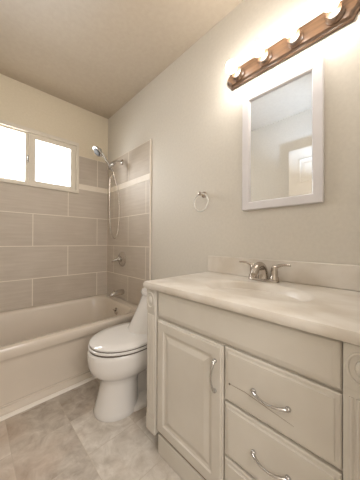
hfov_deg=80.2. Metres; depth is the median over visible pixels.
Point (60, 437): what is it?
floor
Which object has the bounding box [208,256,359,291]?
backsplash
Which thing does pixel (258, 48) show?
globe bulb
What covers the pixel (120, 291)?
tub spout
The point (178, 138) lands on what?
wall
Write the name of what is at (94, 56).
ceiling
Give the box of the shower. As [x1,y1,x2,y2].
[93,146,123,238]
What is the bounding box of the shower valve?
[112,252,125,265]
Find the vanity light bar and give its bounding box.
[227,0,359,89]
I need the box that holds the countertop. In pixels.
[143,256,359,345]
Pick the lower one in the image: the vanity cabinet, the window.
the vanity cabinet
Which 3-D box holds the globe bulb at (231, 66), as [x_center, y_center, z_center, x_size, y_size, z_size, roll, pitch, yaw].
[0.294,-0.977,1.210,0.090,0.080,0.080,1,0,-44]
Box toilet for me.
[87,288,146,421]
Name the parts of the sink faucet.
lever, handle, spout, deck plate, handle, lever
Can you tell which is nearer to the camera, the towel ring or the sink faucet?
the sink faucet
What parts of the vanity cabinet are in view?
corner post, board, door, handle, drawer, handle, handle, drawer, drawer, corner post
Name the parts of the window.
fixed sash, sliding sash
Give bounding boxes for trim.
[0,376,95,421]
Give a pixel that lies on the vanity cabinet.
(231, 395)
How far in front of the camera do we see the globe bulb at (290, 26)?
0.97 m
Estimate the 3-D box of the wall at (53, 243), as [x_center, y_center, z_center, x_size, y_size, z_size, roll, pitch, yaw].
[-1.422,-0.205,2.049,1.680,2.462,0.132,1,0,-44]
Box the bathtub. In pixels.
[0,293,137,416]
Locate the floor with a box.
[0,378,181,479]
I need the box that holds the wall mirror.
[242,54,323,210]
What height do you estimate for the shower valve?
0.156 m
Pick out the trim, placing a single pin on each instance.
(51, 396)
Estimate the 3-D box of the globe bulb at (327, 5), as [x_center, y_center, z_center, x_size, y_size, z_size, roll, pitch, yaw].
[0.620,-0.977,0.877,0.090,0.080,0.080,1,0,-44]
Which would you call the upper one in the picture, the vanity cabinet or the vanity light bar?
the vanity light bar
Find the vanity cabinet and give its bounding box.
[146,288,359,479]
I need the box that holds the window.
[0,119,78,192]
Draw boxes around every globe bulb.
[226,60,236,73]
[252,41,264,56]
[282,19,296,37]
[322,0,339,11]
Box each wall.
[0,74,107,311]
[107,0,359,304]
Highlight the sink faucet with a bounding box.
[239,261,290,282]
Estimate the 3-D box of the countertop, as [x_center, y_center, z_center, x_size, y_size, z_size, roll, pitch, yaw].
[0.317,0.219,0.949,0.525,0.232,0.906,1,0,-44]
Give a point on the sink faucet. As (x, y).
(259, 268)
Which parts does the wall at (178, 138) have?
tile edge trim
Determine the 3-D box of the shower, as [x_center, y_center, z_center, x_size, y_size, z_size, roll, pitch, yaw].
[-0.717,-0.455,2.152,0.313,0.890,0.108,1,0,-44]
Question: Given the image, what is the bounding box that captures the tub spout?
[109,289,124,296]
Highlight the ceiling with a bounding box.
[0,0,243,118]
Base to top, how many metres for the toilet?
0.674 m
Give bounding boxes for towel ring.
[194,191,208,211]
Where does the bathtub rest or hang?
on the floor
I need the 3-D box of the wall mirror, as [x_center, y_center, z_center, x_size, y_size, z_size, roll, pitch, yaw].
[0.512,-0.507,1.117,0.021,0.670,0.404,1,0,-44]

